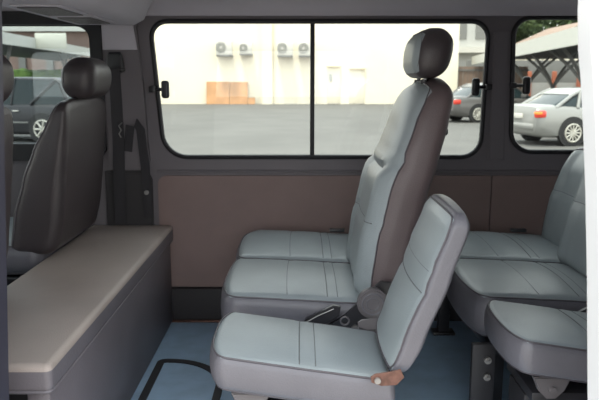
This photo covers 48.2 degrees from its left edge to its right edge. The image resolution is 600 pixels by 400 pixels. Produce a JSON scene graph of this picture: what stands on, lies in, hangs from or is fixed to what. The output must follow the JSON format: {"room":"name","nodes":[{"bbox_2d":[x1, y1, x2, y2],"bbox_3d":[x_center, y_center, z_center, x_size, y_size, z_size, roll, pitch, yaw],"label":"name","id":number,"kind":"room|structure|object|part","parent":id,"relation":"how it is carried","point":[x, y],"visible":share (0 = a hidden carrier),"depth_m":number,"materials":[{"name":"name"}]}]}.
{"room":"vehicle interior","nodes":[
{"label":"vehicle interior","id":0,"kind":"room"},
{"bbox_2d":[0,0,8,399],"bbox_3d":[0.450,0.282,1.290,5.500,1.750,0.060,0,10,0],"label":"wall","id":1,"kind":"structure","parent":0,"point":[4,369],"depth_m":1.28,"materials":[{"name":"painted metal"},{"name":"grey plastic"}]},
{"bbox_2d":[578,0,599,399],"bbox_3d":[1.056,0.305,1.159,1.208,1.550,0.095,0,10,0],"label":"sliding door","id":2,"kind":"structure","parent":1,"relation":"in","point":[588,10],"depth_m":1.11,"materials":[{"name":"white paint"}]},
{"bbox_2d":[2,0,577,15],"bbox_3d":[0.450,-0.682,1.925,5.500,0.155,1.690,0,10,0],"label":"ceiling","id":3,"kind":"structure","parent":0,"point":[158,7],"depth_m":2.68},
{"bbox_2d":[2,0,152,24],"bbox_3d":[-0.735,-0.616,1.932,0.330,0.122,1.480,0,10,0],"label":"vent panel","id":4,"kind":"object","parent":3,"relation":"attached to","point":[78,12],"visible":1,"depth_m":2.20,"materials":[{"name":"grey plastic"}]},
{"bbox_3d":[-0.762,-0.584,2.059,0.145,0.005,0.280,0,10,0],"label":"grille frame","id":5,"kind":"part","parent":4,"relation":"part of","materials":[{"name":"grey plastic"}]},
{"bbox_3d":[-0.762,-0.640,2.374,0.145,0.005,0.260,0,10,0],"label":"grille frame","id":6,"kind":"part","parent":4,"relation":"part of","materials":[{"name":"grey plastic"}]},
{"bbox_2d":[10,16,570,231],"bbox_3d":[0.450,-0.149,2.843,5.500,1.450,0.050,0,10,0],"label":"wall","id":7,"kind":"structure","parent":0,"point":[161,158],"depth_m":2.81,"materials":[{"name":"grey plastic"}]},
{"bbox_2d":[2,25,85,142],"bbox_3d":[-1.296,-0.474,2.766,0.920,0.510,0.036,0,10,0],"label":"window","id":8,"kind":"structure","parent":7,"relation":"in","point":[2,25],"depth_m":2.71,"materials":[{"name":"clear glass"}]},
{"bbox_2d":[2,11,107,160],"bbox_3d":[-1.310,-0.461,2.743,1.020,0.600,0.033,0,10,0],"label":"trim","id":9,"kind":"structure","parent":7,"relation":"attached to","point":[21,151],"depth_m":2.69,"materials":[{"name":"black plastic"}]},
{"bbox_2d":[106,52,126,223],"bbox_3d":[-0.745,-0.247,2.740,0.084,0.700,0.051,0,10,0],"label":"belt","id":10,"kind":"object","parent":7,"relation":"attached to","point":[114,60],"visible":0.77,"depth_m":2.72,"materials":[{"name":"black fabric"}]},
{"bbox_2d":[101,25,136,49],"bbox_3d":[-0.725,-0.674,2.687,0.140,0.140,0.011,0,10,0],"label":"trim","id":11,"kind":"structure","parent":7,"relation":"attached to","point":[114,37],"depth_m":2.69,"materials":[{"name":"grey plastic"}]},
{"bbox_2d":[101,24,150,169],"bbox_3d":[-0.713,-0.417,2.754,0.175,0.590,0.029,0,10,0],"label":"trim","id":12,"kind":"structure","parent":7,"relation":"attached to","point":[132,82],"depth_m":2.74,"materials":[{"name":"grey plastic"}]},
{"bbox_2d":[105,171,153,224],"bbox_3d":[-0.718,0.201,2.863,0.195,0.655,0.033,0,10,0],"label":"trim","id":13,"kind":"structure","parent":7,"relation":"attached to","point":[134,211],"depth_m":2.81,"materials":[{"name":"grey plastic"}]},
{"bbox_2d":[124,119,152,217],"bbox_3d":[-0.681,-0.119,2.771,0.126,0.437,0.014,0,10,0],"label":"belt","id":14,"kind":"object","parent":7,"relation":"attached to","point":[129,130],"visible":0.95,"depth_m":2.76,"materials":[{"name":"black woven webbing"},{"name":"black plastic"}]},
{"bbox_2d":[172,320,219,321],"bbox_3d":[-0.150,0.523,2.894,0.900,0.010,0.014,0,10,0],"label":"trim","id":15,"kind":"structure","parent":7,"relation":"attached to","point":[172,320],"depth_m":2.89,"materials":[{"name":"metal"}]},
{"bbox_2d":[172,287,461,320],"bbox_3d":[0.970,0.452,2.907,3.260,0.146,0.034,0,10,0],"label":"baseboard","id":16,"kind":"structure","parent":7,"relation":"attached to","point":[188,303],"depth_m":2.89,"materials":[{"name":"grey plastic"}]},
{"bbox_2d":[149,19,491,158],"bbox_3d":[0.084,-0.452,2.762,1.403,0.572,0.064,0,10,0],"label":"window","id":17,"kind":"structure","parent":7,"relation":"in","point":[476,86],"depth_m":2.73,"materials":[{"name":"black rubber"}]},
{"bbox_2d":[158,175,490,286],"bbox_3d":[0.102,0.136,2.861,1.401,0.484,0.013,0,10,0],"label":"trim","id":18,"kind":"structure","parent":7,"relation":"attached to","point":[209,216],"depth_m":2.84,"materials":[{"name":"brown plastic"}]},
{"bbox_2d":[157,170,559,172],"bbox_3d":[1.000,-0.121,2.821,3.200,0.012,0.012,0,10,0],"label":"trim","id":19,"kind":"structure","parent":7,"relation":"attached to","point":[158,171],"depth_m":2.81,"materials":[{"name":"grey plastic"}]},
{"bbox_2d":[487,31,509,159],"bbox_3d":[0.819,-0.426,2.760,0.073,0.525,0.015,0,10,0],"label":"trim","id":20,"kind":"structure","parent":7,"relation":"attached to","point":[500,38],"depth_m":2.75,"materials":[{"name":"grey plastic"}]},
{"bbox_2d":[489,175,557,235],"bbox_3d":[1.704,0.136,2.861,1.792,0.484,0.013,0,10,0],"label":"trim","id":21,"kind":"structure","parent":7,"relation":"attached to","point":[516,201],"depth_m":2.83,"materials":[{"name":"brown plastic"}]},
{"bbox_2d":[509,16,577,153],"bbox_3d":[1.482,-0.470,2.755,1.248,0.565,0.058,0,10,0],"label":"window","id":22,"kind":"structure","parent":7,"relation":"in","point":[526,86],"depth_m":2.74,"materials":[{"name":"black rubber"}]},
{"bbox_2d":[131,321,510,399],"bbox_3d":[0.450,0.681,2.184,5.500,0.050,1.660,0,10,0],"label":"floor","id":23,"kind":"structure","parent":0,"point":[441,369],"depth_m":2.42,"materials":[{"name":"blue plastic"}]},
{"bbox_2d":[3,55,13,259],"bbox_3d":[-1.080,0.178,1.703,0.700,1.108,0.491,0,10,0],"label":"seat","id":24,"kind":"object","parent":23,"relation":"on","point":[8,73],"visible":0.71,"depth_m":1.83,"materials":[{"name":"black leather"}]},
{"bbox_3d":[-0.907,0.028,1.676,0.228,0.530,0.490,0,10,0],"label":"backrest","id":25,"kind":"part","parent":24,"relation":"part of","materials":[{"name":"grey leather"}]},
{"bbox_2d":[7,57,111,285],"bbox_3d":[-1.050,0.038,2.486,0.700,1.108,0.491,0,10,0],"label":"seat","id":26,"kind":"object","parent":23,"relation":"on","point":[59,197],"visible":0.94,"depth_m":2.27,"materials":[{"name":"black leather"}]},
{"bbox_3d":[-1.135,0.243,2.522,0.430,0.033,0.440,0,10,0],"label":"seat rail","id":27,"kind":"part","parent":26,"relation":"part of","materials":[{"name":"black plastic"}]},
{"bbox_2d":[7,217,82,274],"bbox_3d":[-1.139,0.160,2.507,0.520,0.132,0.491,0,10,0],"label":"cushion","id":28,"kind":"object","parent":26,"relation":"on","point":[24,252],"depth_m":2.27,"materials":[{"name":"grey leather"}]},
{"bbox_3d":[-0.877,-0.112,2.459,0.228,0.530,0.490,0,10,0],"label":"backrest","id":29,"kind":"part","parent":26,"relation":"part of","materials":[{"name":"grey leather"}]},
{"bbox_2d":[7,225,172,399],"bbox_3d":[-0.710,0.435,2.179,0.345,0.436,1.425,0,10,0],"label":"box","id":30,"kind":"object","parent":23,"relation":"on","point":[88,321],"visible":0.96,"depth_m":1.98,"materials":[{"name":"beige plastic"}]},
{"bbox_2d":[138,359,221,399],"bbox_3d":[-0.395,0.685,2.002,0.266,0.004,1.020,0,10,0],"label":"floor strip","id":31,"kind":"object","parent":23,"relation":"on","point":[145,393],"visible":0.83,"depth_m":2.38,"materials":[{"name":"black rubber"}]},
{"bbox_2d":[221,28,452,331],"bbox_3d":[0.101,0.034,2.304,0.691,1.180,0.928,0,10,0],"label":"seat","id":32,"kind":"object","parent":23,"relation":"on","point":[337,279],"visible":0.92,"depth_m":1.94,"materials":[{"name":"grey leather"}]},
{"bbox_2d":[221,259,358,324],"bbox_3d":[0.018,0.310,2.151,0.526,0.170,0.437,0,10,0],"label":"cushion","id":33,"kind":"object","parent":32,"relation":"on","point":[294,289],"depth_m":2.00,"materials":[{"name":"grey leather"}]},
{"bbox_2d":[236,230,347,261],"bbox_3d":[0.021,0.229,2.576,0.521,0.170,0.462,0,10,0],"label":"cushion","id":34,"kind":"object","parent":32,"relation":"on","point":[258,244],"depth_m":2.47,"materials":[{"name":"grey leather"}]},
{"bbox_3d":[0.058,0.333,1.908,0.115,0.072,0.018,0,10,0],"label":"recliner lever","id":35,"kind":"part","parent":32,"relation":"part of","materials":[{"name":"black plastic"}]},
{"bbox_3d":[0.299,-0.044,2.123,0.277,0.678,0.465,0,10,0],"label":"backrest","id":36,"kind":"part","parent":32,"relation":"part of","materials":[{"name":"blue leather"}]},
{"bbox_2d":[210,194,469,399],"bbox_3d":[0.077,0.369,1.648,0.590,0.752,0.361,0,10,0],"label":"seat","id":37,"kind":"object","parent":23,"relation":"on","point":[253,356],"visible":1,"depth_m":1.52,"materials":[{"name":"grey leather"}]},
{"bbox_3d":[0.007,0.484,1.672,0.310,0.027,0.200,0,10,0],"label":"seat frame","id":38,"kind":"part","parent":37,"relation":"part of","materials":[{"name":"black plastic"}]},
{"bbox_2d":[210,312,394,399],"bbox_3d":[0.000,0.393,1.667,0.435,0.143,0.318,0,10,0],"label":"cushion","id":39,"kind":"object","parent":37,"relation":"on","point":[253,356],"depth_m":1.55,"materials":[{"name":"grey leather"}]},
{"bbox_3d":[0.284,0.182,1.620,0.175,0.374,0.315,0,10,0],"label":"backrest","id":40,"kind":"part","parent":37,"relation":"part of","materials":[{"name":"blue leather"}]},
{"bbox_2d":[469,342,494,399],"bbox_3d":[0.517,0.553,1.906,0.065,0.300,0.039,0,10,0],"label":"mounting bracket","id":41,"kind":"object","parent":23,"relation":"on","point":[482,364],"visible":0.96,"depth_m":1.89,"materials":[{"name":"black metal"}]},
{"bbox_2d":[431,147,586,399],"bbox_3d":[0.861,0.041,2.305,0.741,1.167,0.928,0,10,0],"label":"seat","id":42,"kind":"object","parent":23,"relation":"on","point":[549,269],"visible":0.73,"depth_m":2.21,"materials":[{"name":"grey leather"}]},
{"bbox_3d":[0.590,0.439,2.751,0.090,0.226,0.060,0,10,0],"label":"leg","id":43,"kind":"part","parent":42,"relation":"part of","materials":[{"name":"black plastic"}]},
{"bbox_3d":[0.785,0.371,2.388,0.450,0.037,0.810,0,10,0],"label":"seat frame","id":44,"kind":"part","parent":42,"relation":"part of","materials":[{"name":"black plastic"}]},
{"bbox_3d":[0.590,0.566,2.042,0.090,0.226,0.060,0,10,0],"label":"leg","id":45,"kind":"part","parent":42,"relation":"part of","materials":[{"name":"black plastic"}]},
{"bbox_2d":[459,231,559,261],"bbox_3d":[0.755,0.229,2.576,0.521,0.170,0.462,0,10,0],"label":"cushion","id":46,"kind":"object","parent":42,"relation":"on","point":[486,245],"depth_m":2.47,"materials":[{"name":"grey leather"}]},
{"bbox_2d":[446,259,586,336],"bbox_3d":[0.753,0.310,2.151,0.526,0.170,0.437,0,10,0],"label":"cushion","id":47,"kind":"object","parent":42,"relation":"on","point":[551,283],"depth_m":2.04,"materials":[{"name":"grey leather"}]},
{"bbox_3d":[1.063,0.009,2.564,0.134,0.430,0.355,4,10,-1],"label":"backrest","id":48,"kind":"part","parent":42,"relation":"part of","materials":[{"name":"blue leather"}]},
{"bbox_3d":[1.054,-0.039,2.124,0.277,0.678,0.465,4,10,-1],"label":"backrest","id":49,"kind":"part","parent":42,"relation":"part of","materials":[{"name":"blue leather"}]},
{"bbox_3d":[0.792,0.333,1.908,0.115,0.072,0.018,0,10,0],"label":"recliner lever","id":50,"kind":"part","parent":42,"relation":"part of","materials":[{"name":"silver plastic"}]},
{"bbox_2d":[484,299,587,399],"bbox_3d":[0.780,0.341,1.679,0.590,0.752,0.361,0,10,0],"label":"seat","id":51,"kind":"object","parent":23,"relation":"on","point":[544,349],"visible":0.91,"depth_m":1.60,"materials":[{"name":"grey leather"}]},
{"bbox_3d":[0.565,0.589,1.726,0.070,0.247,0.160,0,10,0],"label":"leg","id":52,"kind":"part","parent":51,"relation":"part of","materials":[{"name":"black metal"}]},
{"bbox_3d":[0.710,0.457,1.702,0.310,0.027,0.200,0,10,0],"label":"seat frame","id":53,"kind":"part","parent":51,"relation":"part of","materials":[{"name":"black plastic"}]},
{"label":"outside","id":54,"kind":"structure","parent":0,"visible":0},
{"bbox_2d":[13,104,583,154],"bbox_3d":[0.000,-5.379,39.673,240.000,0.200,200.000,0,10,0],"label":"ground","id":55,"kind":"structure","parent":54,"point":[189,129],"depth_m":21.56,"materials":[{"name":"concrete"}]},
{"bbox_2d":[4,77,70,141],"bbox_3d":[-7.816,-2.484,18.283,4.450,1.713,2.100,2,10,10],"label":"car","id":56,"kind":"object","parent":55,"relation":"on","point":[31,101],"visible":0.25,"depth_m":17.26,"materials":[{"name":"black paint"}]},
{"bbox_2d":[13,68,61,77],"bbox_3d":[-22.575,-7.976,46.718,17.850,2.430,1.174,0,10,0],"label":"hedge","id":57,"kind":"object","parent":55,"relation":"on","point":[22,72],"visible":0.19,"depth_m":46.17,"materials":[{"name":"green plant"}]},
{"bbox_2d":[2,26,89,69],"bbox_3d":[-34.750,-12.785,61.459,34.900,6.700,6.500,0,10,0],"label":"building","id":58,"kind":"structure","parent":55,"relation":"on","point":[77,36],"depth_m":58.43,"materials":[{"name":"white concrete"}]},
{"bbox_2d":[2,32,89,66],"bbox_3d":[-14.930,-6.659,36.909,6.751,3.295,37.596,-4,11,-24],"label":"carport","id":59,"kind":"object","parent":55,"relation":"on","point":[13,45],"visible":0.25,"depth_m":33.70,"materials":[{"name":"grey metal"}]},
{"bbox_2d":[35,33,66,48],"bbox_3d":[-10.280,-6.532,27.509,1.400,0.620,0.100,0,10,0],"label":"sign board","id":60,"kind":"object","parent":59,"relation":"attached to","point":[43,40],"visible":0.93,"depth_m":27.47,"materials":[{"name":"beige"}]},
{"bbox_2d":[206,82,228,103],"bbox_3d":[-5.515,-7.189,44.995,1.530,1.499,0.375,0,10,0],"label":"plywood board","id":61,"kind":"object","parent":55,"relation":"on","point":[216,92],"visible":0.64,"depth_m":44.96,"materials":[{"name":"orange wood"}]},
{"bbox_2d":[230,82,247,103],"bbox_3d":[-4.110,-7.179,44.995,1.220,1.480,0.371,0,10,0],"label":"plywood board","id":62,"kind":"object","parent":55,"relation":"on","point":[238,91],"visible":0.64,"depth_m":44.96,"materials":[{"name":"orange wood"}]},
{"bbox_2d":[248,97,254,103],"bbox_3d":[-3.250,-6.654,44.978,0.460,0.453,0.152,0,10,0],"label":"plywood board","id":63,"kind":"object","parent":55,"relation":"on","point":[251,100],"visible":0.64,"depth_m":44.95,"materials":[{"name":"orange wood"}]},
{"bbox_2d":[154,24,459,103],"bbox_3d":[-1.000,-11.227,50.486,23.200,7.500,12.250,0,10,0],"label":"building","id":64,"kind":"structure","parent":55,"relation":"on","point":[355,63],"depth_m":44.85,"materials":[{"name":"beige paint"}]},
{"bbox_2d":[215,41,232,56],"bbox_3d":[-4.980,-9.990,44.242,1.080,0.987,0.978,0,10,0],"label":"air conditioner","id":65,"kind":"object","parent":64,"relation":"attached to","point":[223,48],"visible":1,"depth_m":43.79,"materials":[{"name":"white metal"}]},
{"bbox_2d":[239,43,252,54],"bbox_3d":[-3.550,-9.966,44.246,0.860,0.786,0.978,0,10,0],"label":"air conditioner","id":66,"kind":"object","parent":64,"relation":"attached to","point":[244,48],"visible":1,"depth_m":43.80,"materials":[{"name":"grey metal"}]},
{"bbox_2d":[277,42,292,56],"bbox_3d":[-0.980,-9.940,44.251,1.050,0.959,0.978,0,10,0],"label":"air conditioner","id":67,"kind":"object","parent":64,"relation":"attached to","point":[284,49],"visible":1,"depth_m":43.80,"materials":[{"name":"grey metal"}]},
{"bbox_2d":[298,42,309,56],"bbox_3d":[0.420,-9.940,44.251,1.050,0.959,0.978,0,10,0],"label":"air conditioner","id":68,"kind":"object","parent":64,"relation":"attached to","point":[303,47],"visible":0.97,"depth_m":43.79,"materials":[{"name":"grey metal"}]},
{"bbox_3d":[2.275,-7.710,45.116,0.850,2.430,0.058,0,10,0],"label":"door","id":69,"kind":"part","parent":64,"relation":"part of","materials":[{"name":"beige metal"}]},
{"bbox_3d":[3.850,-7.636,45.130,1.000,2.280,0.058,0,10,0],"label":"door","id":70,"kind":"part","parent":64,"relation":"part of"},
{"bbox_2d":[457,24,485,87],"bbox_3d":[14.750,-14.411,64.012,7.700,9.000,8.900,0,10,0],"label":"building","id":71,"kind":"structure","parent":55,"relation":"on","point":[472,38],"depth_m":60.31,"materials":[{"name":"white paint"}]},
{"bbox_2d":[449,83,530,122],"bbox_3d":[7.711,-3.864,26.502,4.550,1.533,2.060,-3,11,-16],"label":"car","id":72,"kind":"object","parent":55,"relation":"on","point":[465,104],"visible":0.39,"depth_m":25.39,"materials":[{"name":"grey paint"}]},
{"bbox_2d":[453,100,460,103],"bbox_3d":[5.903,-3.681,25.174,0.285,0.170,0.120,-3,11,-16],"label":"tail lamp","id":73,"kind":"object","parent":72,"relation":"attached to","point":[454,101],"depth_m":25.12,"materials":[{"name":"red plastic"}]},
{"bbox_2d":[458,67,528,89],"bbox_3d":[13.200,-7.863,45.832,4.800,2.480,0.120,0,10,0],"label":"fence","id":74,"kind":"object","parent":55,"relation":"on","point":[465,74],"visible":0.23,"depth_m":45.71,"materials":[{"name":"white painted metal"}]},
{"bbox_3d":[13.200,-8.841,45.621,4.800,0.120,0.050,0,10,0],"label":"rail","id":75,"kind":"part","parent":74,"relation":"part of","materials":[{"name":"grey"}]},
{"bbox_2d":[466,60,580,96],"bbox_3d":[25.500,-9.220,51.760,25.000,3.100,1.650,0,10,0],"label":"wall","id":76,"kind":"structure","parent":55,"relation":"on","point":[539,83],"depth_m":52.16,"materials":[{"name":"cream paint"}]},
{"bbox_3d":[25.500,-9.348,52.474,25.000,3.100,0.200,0,10,0],"label":"panel","id":77,"kind":"part","parent":76,"relation":"part of","materials":[{"name":"grey"}]},
{"bbox_2d":[472,26,580,94],"bbox_3d":[18.681,-6.231,34.450,16.589,3.320,34.500,1,10,8],"label":"carport","id":78,"kind":"object","parent":55,"relation":"on","point":[561,45],"visible":0.5,"depth_m":28.21,"materials":[{"name":"grey metal"}]},
{"bbox_2d":[516,20,544,42],"bbox_3d":[22.223,-17.104,74.260,8.604,10.704,8.401,0,10,0],"label":"tree","id":79,"kind":"object","parent":55,"relation":"on","point":[522,31],"visible":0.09,"depth_m":72.62,"materials":[{"name":"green plant"}]},
{"bbox_2d":[525,20,554,36],"bbox_3d":[28.593,-20.681,87.956,9.654,12.914,9.671,0,10,0],"label":"tree","id":80,"kind":"object","parent":55,"relation":"on","point":[545,25],"visible":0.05,"depth_m":84.86,"materials":[{"name":"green plant"}]},
{"bbox_2d":[515,23,577,59],"bbox_3d":[24.600,-11.885,57.709,12.000,6.250,9.000,0,10,0],"label":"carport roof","id":81,"kind":"structure","parent":55,"relation":"on","point":[564,27],"depth_m":57.57,"materials":[{"name":"white metal"}]},
{"bbox_2d":[514,87,582,145],"bbox_3d":[7.643,-2.195,17.407,4.550,1.453,2.060,-3,10,-14],"label":"car","id":82,"kind":"object","parent":55,"relation":"on","point":[555,112],"visible":0.78,"depth_m":16.36,"materials":[{"name":"silver metal"}]},
{"bbox_3d":[5.472,-2.131,16.889,0.055,0.120,0.520,-3,10,-14],"label":"number plate","id":83,"kind":"part","parent":82,"relation":"part of","materials":[{"name":"white metal"}]},
{"bbox_2d":[534,111,545,117],"bbox_3d":[5.789,-2.062,16.135,0.285,0.170,0.120,-3,10,-14],"label":"tail lamp","id":84,"kind":"object","parent":82,"relation":"attached to","point":[537,114],"depth_m":16.08,"materials":[{"name":"red plastic"}]},
{"bbox_2d":[548,20,577,27],"bbox_3d":[30.077,-16.016,69.920,8.295,10.094,8.261,0,10,0],"label":"tree","id":85,"kind":"object","parent":55,"relation":"on","point":[553,23],"visible":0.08,"depth_m":69.44,"materials":[{"name":"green plant"}]}
]}

